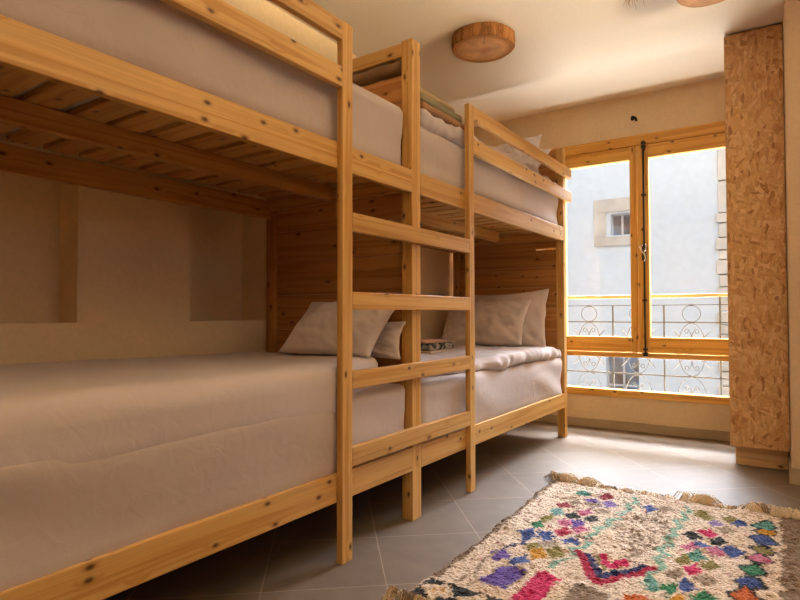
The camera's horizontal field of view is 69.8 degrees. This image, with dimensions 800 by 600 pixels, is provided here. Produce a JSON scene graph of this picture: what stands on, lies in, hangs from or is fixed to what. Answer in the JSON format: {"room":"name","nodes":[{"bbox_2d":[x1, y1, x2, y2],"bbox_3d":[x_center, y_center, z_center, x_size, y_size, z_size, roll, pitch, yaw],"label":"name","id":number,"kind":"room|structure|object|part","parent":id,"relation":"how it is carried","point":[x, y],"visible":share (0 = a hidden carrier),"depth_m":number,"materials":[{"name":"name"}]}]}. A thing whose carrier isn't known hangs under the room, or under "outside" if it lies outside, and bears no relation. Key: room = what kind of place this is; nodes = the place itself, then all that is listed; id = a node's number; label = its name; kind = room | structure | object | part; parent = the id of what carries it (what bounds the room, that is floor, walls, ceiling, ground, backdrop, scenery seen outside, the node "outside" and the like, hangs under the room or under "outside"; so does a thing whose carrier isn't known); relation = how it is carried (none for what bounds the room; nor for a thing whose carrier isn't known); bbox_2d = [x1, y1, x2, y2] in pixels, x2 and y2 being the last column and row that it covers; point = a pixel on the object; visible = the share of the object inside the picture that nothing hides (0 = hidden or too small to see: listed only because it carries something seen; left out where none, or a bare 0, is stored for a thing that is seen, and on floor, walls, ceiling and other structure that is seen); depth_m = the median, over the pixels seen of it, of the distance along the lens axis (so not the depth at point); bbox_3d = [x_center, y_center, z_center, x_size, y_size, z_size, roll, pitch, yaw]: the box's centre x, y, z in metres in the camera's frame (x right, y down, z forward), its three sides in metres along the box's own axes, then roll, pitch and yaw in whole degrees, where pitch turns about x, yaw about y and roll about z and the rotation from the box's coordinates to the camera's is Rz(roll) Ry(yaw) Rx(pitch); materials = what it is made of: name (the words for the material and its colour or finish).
{"room":"hostel dormitory bedroom","nodes":[
{"label":"hostel dormitory bedroom","id":0,"kind":"room"},
{"bbox_2d":[0,0,464,364],"bbox_3d":[-1.269,-0.332,2.509,0.300,2.590,6.560,-1,-2,34],"label":"wall","id":1,"kind":"structure","parent":0,"point":[86,273],"depth_m":2.43,"materials":[{"name":"beige paint"}]},
{"bbox_2d":[103,421,799,599],"bbox_3d":[0.562,0.990,1.261,4.690,0.120,6.960,-1,-2,34],"label":"floor","id":2,"kind":"structure","parent":0,"point":[296,559],"depth_m":2.69,"materials":[{"name":"grey tile"}]},
{"bbox_2d":[0,0,571,599],"bbox_3d":[-0.303,-0.094,2.782,0.950,2.124,4.242,-1,-2,34],"label":"bunk bed","id":3,"kind":"object","parent":2,"relation":"on","point":[347,226],"visible":0.77,"depth_m":2.31,"materials":[{"name":"brown wood"}]},
{"bbox_3d":[-1.257,-0.493,2.199,0.030,0.097,2.010,-1,-2,34],"label":"rail","id":4,"kind":"part","parent":3,"relation":"part of","materials":[{"name":"brown wood"}]},
{"bbox_2d":[0,0,402,165],"bbox_3d":[-0.875,-0.722,1.956,0.848,0.298,1.977,-1,-2,34],"label":"mattress","id":5,"kind":"object","parent":3,"relation":"on","point":[155,36],"visible":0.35,"depth_m":1.68,"materials":[{"name":"white fabric"}]},
{"bbox_2d":[0,383,405,591],"bbox_3d":[-0.868,0.505,1.920,0.864,0.321,1.973,-1,-2,34],"label":"mattress","id":6,"kind":"object","parent":3,"relation":"on","point":[56,515],"visible":0.45,"depth_m":1.51,"materials":[{"name":"white fabric"}]},
{"bbox_2d":[0,351,377,467],"bbox_3d":[-0.914,0.332,1.897,0.910,0.241,1.896,-1,-2,34],"label":"bedspread","id":7,"kind":"object","parent":6,"relation":"on","point":[75,411],"visible":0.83,"depth_m":1.59,"materials":[{"name":"white fabric"}]},
{"bbox_2d":[278,302,394,357],"bbox_3d":[-0.277,0.123,2.572,0.504,0.239,0.243,-1,-2,31],"label":"pillow","id":8,"kind":"object","parent":7,"relation":"on","point":[315,332],"visible":0.79,"depth_m":2.50,"materials":[{"name":"white fabric"}]},
{"bbox_2d":[298,321,405,359],"bbox_3d":[-0.241,0.181,2.676,0.620,0.165,0.097,-1,-2,34],"label":"pillow","id":9,"kind":"object","parent":6,"relation":"on","point":[386,345],"visible":0.24,"depth_m":2.52,"materials":[{"name":"white fabric"}]},
{"bbox_3d":[-0.523,0.673,1.671,0.028,0.103,2.010,-1,-2,34],"label":"rail","id":10,"kind":"part","parent":3,"relation":"part of","materials":[{"name":"brown wood"}]},
{"bbox_3d":[-0.525,-0.543,1.701,0.028,0.100,2.010,-1,-2,34],"label":"rail","id":11,"kind":"part","parent":3,"relation":"part of","materials":[{"name":"brown wood"}]},
{"bbox_3d":[-0.670,-0.832,1.446,0.028,0.075,1.594,-1,-2,34],"label":"guard rail","id":12,"kind":"part","parent":3,"relation":"part of","materials":[{"name":"brown wood"}]},
{"bbox_3d":[-0.667,-0.087,3.047,0.050,2.124,0.070,-1,-2,34],"label":"post","id":13,"kind":"part","parent":3,"relation":"part of","materials":[{"name":"brown wood"}]},
{"bbox_3d":[-0.670,-1.004,1.450,0.028,0.071,1.594,-1,-2,34],"label":"guard rail","id":14,"kind":"part","parent":3,"relation":"part of","materials":[{"name":"brown wood"}]},
{"bbox_3d":[-0.337,-0.504,2.774,0.816,0.065,0.025,-1,-2,34],"label":"rail","id":15,"kind":"part","parent":3,"relation":"part of","materials":[{"name":"brown wood"}]},
{"bbox_3d":[-0.304,-0.173,2.811,0.818,1.684,0.026,-1,-2,34],"label":"headboard","id":16,"kind":"part","parent":3,"relation":"part of","materials":[{"name":"brown wood"}]},
{"bbox_2d":[352,60,401,86],"bbox_3d":[-0.110,-1.058,2.699,0.342,0.068,0.078,-1,-2,34],"label":"rolled blanket","id":17,"kind":"object","parent":3,"relation":"on","point":[385,72],"visible":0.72,"depth_m":2.66,"materials":[{"name":"brown fabric"}]},
{"bbox_3d":[0.051,-0.100,2.558,0.056,2.124,0.070,-1,-2,34],"label":"post","id":18,"kind":"part","parent":3,"relation":"part of","materials":[{"name":"brown wood"}]},
{"bbox_3d":[-0.098,-0.453,3.897,0.030,0.097,1.960,-1,-2,34],"label":"rail","id":19,"kind":"part","parent":3,"relation":"part of","materials":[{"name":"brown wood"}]},
{"bbox_3d":[0.472,-0.048,4.717,0.050,2.124,0.055,-1,-2,34],"label":"post","id":20,"kind":"part","parent":3,"relation":"part of","materials":[{"name":"brown wood"}]},
{"bbox_2d":[420,126,557,224],"bbox_3d":[0.282,-0.667,3.652,0.848,0.268,1.929,-1,-2,34],"label":"mattress","id":21,"kind":"object","parent":3,"relation":"on","point":[442,160],"visible":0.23,"depth_m":3.18,"materials":[{"name":"white fabric"}]},
{"bbox_2d":[420,108,555,183],"bbox_3d":[0.287,-0.831,3.655,0.862,0.131,1.904,-1,-2,34],"label":"duvet","id":22,"kind":"object","parent":21,"relation":"on","point":[456,135],"visible":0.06,"depth_m":2.84,"materials":[{"name":"white fabric"}]},
{"bbox_2d":[420,101,464,130],"bbox_3d":[0.041,-0.903,2.970,0.467,0.046,0.448,-1,-2,34],"label":"folded blanket","id":23,"kind":"object","parent":22,"relation":"on","point":[447,119],"visible":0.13,"depth_m":2.80,"materials":[{"name":"brown fabric"}]},
{"bbox_2d":[420,92,461,122],"bbox_3d":[0.026,-0.943,2.957,0.455,0.052,0.429,-1,-2,34],"label":"folded blanket","id":24,"kind":"object","parent":23,"relation":"on","point":[423,97],"visible":0.1,"depth_m":2.80,"materials":[{"name":"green fabric"}]},
{"bbox_2d":[420,88,454,111],"bbox_3d":[0.010,-0.981,2.942,0.430,0.043,0.375,-1,-2,34],"label":"folded blanket","id":25,"kind":"object","parent":24,"relation":"on","point":[426,93],"visible":0.05,"depth_m":2.82,"materials":[{"name":"beige fabric"}]},
{"bbox_2d":[495,134,541,172],"bbox_3d":[0.820,-1.041,4.318,0.518,0.354,0.187,-1,-2,34],"label":"pillow","id":26,"kind":"object","parent":22,"relation":"on","point":[535,141],"visible":0.11,"depth_m":4.24,"materials":[{"name":"white fabric"}]},
{"bbox_2d":[507,149,550,171],"bbox_3d":[0.832,-0.988,4.157,0.463,0.237,0.240,-1,-2,41],"label":"pillow","id":27,"kind":"object","parent":22,"relation":"on","point":[525,160],"visible":0.27,"depth_m":4.03,"materials":[{"name":"white fabric"}]},
{"bbox_2d":[421,358,561,441],"bbox_3d":[0.290,0.550,3.615,0.866,0.304,1.938,-1,-2,34],"label":"mattress","id":28,"kind":"object","parent":3,"relation":"on","point":[497,393],"visible":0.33,"depth_m":3.20,"materials":[{"name":"white fabric"}]},
{"bbox_2d":[421,345,560,376],"bbox_3d":[0.309,0.372,3.628,0.878,0.127,1.897,-1,-2,34],"label":"duvet","id":29,"kind":"object","parent":28,"relation":"on","point":[494,358],"visible":0.36,"depth_m":3.50,"materials":[{"name":"white fabric"}]},
{"bbox_2d":[421,348,452,354],"bbox_3d":[0.166,0.330,3.722,0.287,0.024,0.337,-1,-2,34],"label":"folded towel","id":30,"kind":"object","parent":29,"relation":"on","point":[443,350],"visible":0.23,"depth_m":3.54,"materials":[{"name":"beige fabric"}]},
{"bbox_2d":[421,342,453,350],"bbox_3d":[0.157,0.297,3.717,0.279,0.048,0.319,-1,-2,34],"label":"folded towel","id":31,"kind":"object","parent":30,"relation":"on","point":[441,345],"visible":0.38,"depth_m":3.59,"materials":[{"name":"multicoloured fabric"}]},
{"bbox_2d":[421,339,446,343],"bbox_3d":[0.127,0.267,3.714,0.257,0.023,0.282,-1,-2,34],"label":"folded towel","id":32,"kind":"object","parent":31,"relation":"on","point":[423,341],"visible":0.44,"depth_m":3.64,"materials":[{"name":"orange fabric"}]},
{"bbox_2d":[441,300,530,345],"bbox_3d":[0.618,0.178,4.255,0.700,0.356,0.281,-1,-2,34],"label":"pillow","id":33,"kind":"object","parent":29,"relation":"on","point":[496,323],"visible":0.8,"depth_m":4.15,"materials":[{"name":"white fabric"}]},
{"bbox_2d":[475,289,548,346],"bbox_3d":[0.820,0.155,4.339,0.645,0.474,0.202,-1,-2,34],"label":"pillow","id":34,"kind":"object","parent":29,"relation":"on","point":[533,327],"visible":0.47,"depth_m":4.20,"materials":[{"name":"white fabric"}]},
{"bbox_3d":[0.633,-0.503,3.398,0.028,0.100,1.960,-1,-2,34],"label":"rail","id":35,"kind":"part","parent":3,"relation":"part of","materials":[{"name":"brown wood"}]},
{"bbox_3d":[0.635,0.713,3.369,0.028,0.103,1.960,-1,-2,34],"label":"rail","id":36,"kind":"part","parent":3,"relation":"part of","materials":[{"name":"brown wood"}]},
{"bbox_3d":[0.835,-0.202,4.483,0.818,1.820,0.026,-1,-2,34],"label":"headboard","id":37,"kind":"part","parent":3,"relation":"part of","materials":[{"name":"brown wood"}]},
{"bbox_3d":[0.807,-0.465,4.450,0.816,0.065,0.025,-1,-2,34],"label":"rail","id":38,"kind":"part","parent":3,"relation":"part of","materials":[{"name":"brown wood"}]},
{"bbox_3d":[0.821,-0.953,3.636,0.028,0.071,1.597,-1,-2,34],"label":"guard rail","id":39,"kind":"part","parent":3,"relation":"part of","materials":[{"name":"brown wood"}]},
{"bbox_3d":[0.822,-0.781,3.632,0.028,0.075,1.597,-1,-2,34],"label":"guard rail","id":40,"kind":"part","parent":3,"relation":"part of","materials":[{"name":"brown wood"}]},
{"bbox_3d":[1.190,-0.061,4.228,0.056,2.124,0.055,-1,-2,34],"label":"post","id":41,"kind":"part","parent":3,"relation":"part of","materials":[{"name":"brown wood"}]},
{"bbox_2d":[383,471,799,599],"bbox_3d":[0.889,0.925,2.148,1.278,0.052,1.675,-1,-2,34],"label":"rug","id":42,"kind":"object","parent":2,"relation":"on","point":[572,540],"visible":1,"depth_m":2.13,"materials":[{"name":"fabric"}]},
{"bbox_2d":[724,23,789,469],"bbox_3d":[2.279,-0.304,3.650,0.296,2.578,0.691,-1,-2,34],"label":"wardrobe","id":43,"kind":"object","parent":2,"relation":"on","point":[753,59],"visible":1,"depth_m":3.36,"materials":[{"name":"brown wood"}]},
{"bbox_2d":[783,0,799,467],"bbox_3d":[3.199,-0.330,2.895,2.066,2.590,0.970,-1,-2,34],"label":"wall pier","id":44,"kind":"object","parent":2,"relation":"on","point":[791,8],"visible":0.94,"depth_m":3.05,"materials":[{"name":"paint"}]},
{"bbox_2d":[788,457,799,484],"bbox_3d":[2.648,0.922,2.793,1.248,0.085,0.262,-1,-2,34],"label":"baseboard","id":45,"kind":"object","parent":44,"relation":"attached to","point":[794,473],"visible":0.99,"depth_m":3.02,"materials":[{"name":"wood"}]},
{"bbox_2d":[265,0,785,126],"bbox_3d":[0.557,-1.734,1.328,4.690,0.150,6.960,-1,-2,34],"label":"ceiling","id":46,"kind":"structure","parent":0,"point":[566,54],"depth_m":3.57,"materials":[{"name":"paint"}]},
{"bbox_2d":[452,21,514,62],"bbox_3d":[0.506,-1.566,3.498,0.384,0.080,0.386,-1,-2,34],"label":"ceiling lamp","id":47,"kind":"object","parent":46,"relation":"attached to","point":[478,42],"visible":1,"depth_m":3.41,"materials":[{"name":"brown wood"}]},
{"bbox_2d":[676,0,723,7],"bbox_3d":[1.541,-1.580,2.855,0.314,0.088,0.318,-1,-2,34],"label":"ceiling lamp","id":48,"kind":"object","parent":46,"relation":"attached to","point":[688,3],"visible":1,"depth_m":2.96,"materials":[{"name":"brown wood"}]},
{"bbox_2d":[474,77,729,431],"bbox_3d":[2.431,-0.299,4.108,4.690,2.590,0.200,-1,-2,34],"label":"wall","id":49,"kind":"structure","parent":0,"point":[703,102],"depth_m":4.41,"materials":[{"name":"beige paint"}]},
{"bbox_2d":[534,414,729,441],"bbox_3d":[1.639,0.973,4.478,2.322,0.068,0.012,-1,-2,34],"label":"baseboard","id":50,"kind":"structure","parent":49,"relation":"attached to","point":[550,418],"depth_m":4.33,"materials":[{"name":"tile"}]},
{"bbox_2d":[545,121,728,404],"bbox_3d":[1.853,-0.259,4.367,1.520,2.015,0.126,-1,-2,34],"label":"window","id":51,"kind":"structure","parent":49,"relation":"in","point":[637,150],"depth_m":4.36,"materials":[{"name":"brown wood"}]},
{"bbox_3d":[1.557,-0.385,4.590,0.659,1.585,0.059,-1,-2,34],"label":"sash","id":52,"kind":"part","parent":51,"relation":"part of","materials":[{"name":"brown wood"}]},
{"bbox_3d":[1.852,-0.393,4.344,0.032,1.638,0.028,-1,-2,34],"label":"bolt rod","id":53,"kind":"part","parent":51,"relation":"part of","materials":[{"name":"black metal"}]},
{"bbox_3d":[1.850,-0.362,4.342,0.030,0.130,0.032,-1,-2,34],"label":"bolt handle","id":54,"kind":"part","parent":51,"relation":"part of","materials":[{"name":"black metal"}]},
{"bbox_3d":[2.139,-0.396,4.203,0.731,1.585,0.059,-1,-2,34],"label":"sash","id":55,"kind":"part","parent":51,"relation":"part of","materials":[{"name":"brown wood"}]},
{"bbox_3d":[2.051,1.071,4.683,4.200,0.120,0.390,-1,-2,34],"label":"balcony slab","id":56,"kind":"object","parent":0,"visible":0},
{"bbox_2d":[567,293,728,395],"bbox_3d":[2.075,0.484,4.735,4.200,1.056,0.040,-1,-2,34],"label":"balcony railing","id":57,"kind":"object","parent":56,"relation":"on","point":[719,295],"visible":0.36,"depth_m":4.70,"materials":[{"name":"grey metal"}]},
{"bbox_3d":[2.074,-0.031,4.747,4.200,0.026,0.040,-1,-2,34],"label":"handrail","id":58,"kind":"part","parent":57,"relation":"part of","materials":[{"name":"beige metal"}]},
{"label":"outside","id":59,"kind":"structure","parent":0,"visible":0},
{"bbox_3d":[3.978,4.354,8.580,21.000,0.100,9.140,-1,-2,34],"label":"street","id":60,"kind":"object","parent":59,"visible":0},
{"bbox_2d":[566,148,728,395],"bbox_3d":[1.071,1.158,9.621,9.100,6.350,0.350,-1,-2,34],"label":"building","id":61,"kind":"structure","parent":60,"relation":"on","point":[688,223],"depth_m":7.86,"materials":[{"name":"paint"}]},
{"bbox_3d":[3.207,-1.077,8.252,0.280,0.305,0.010,-1,-2,34],"label":"pane","id":62,"kind":"part","parent":61,"relation":"part of","materials":[{"name":"glass"}]},
{"bbox_3d":[3.211,1.220,8.196,0.440,0.850,0.010,-1,-2,34],"label":"pane","id":63,"kind":"part","parent":61,"relation":"part of","materials":[{"name":"glass"}]}
]}

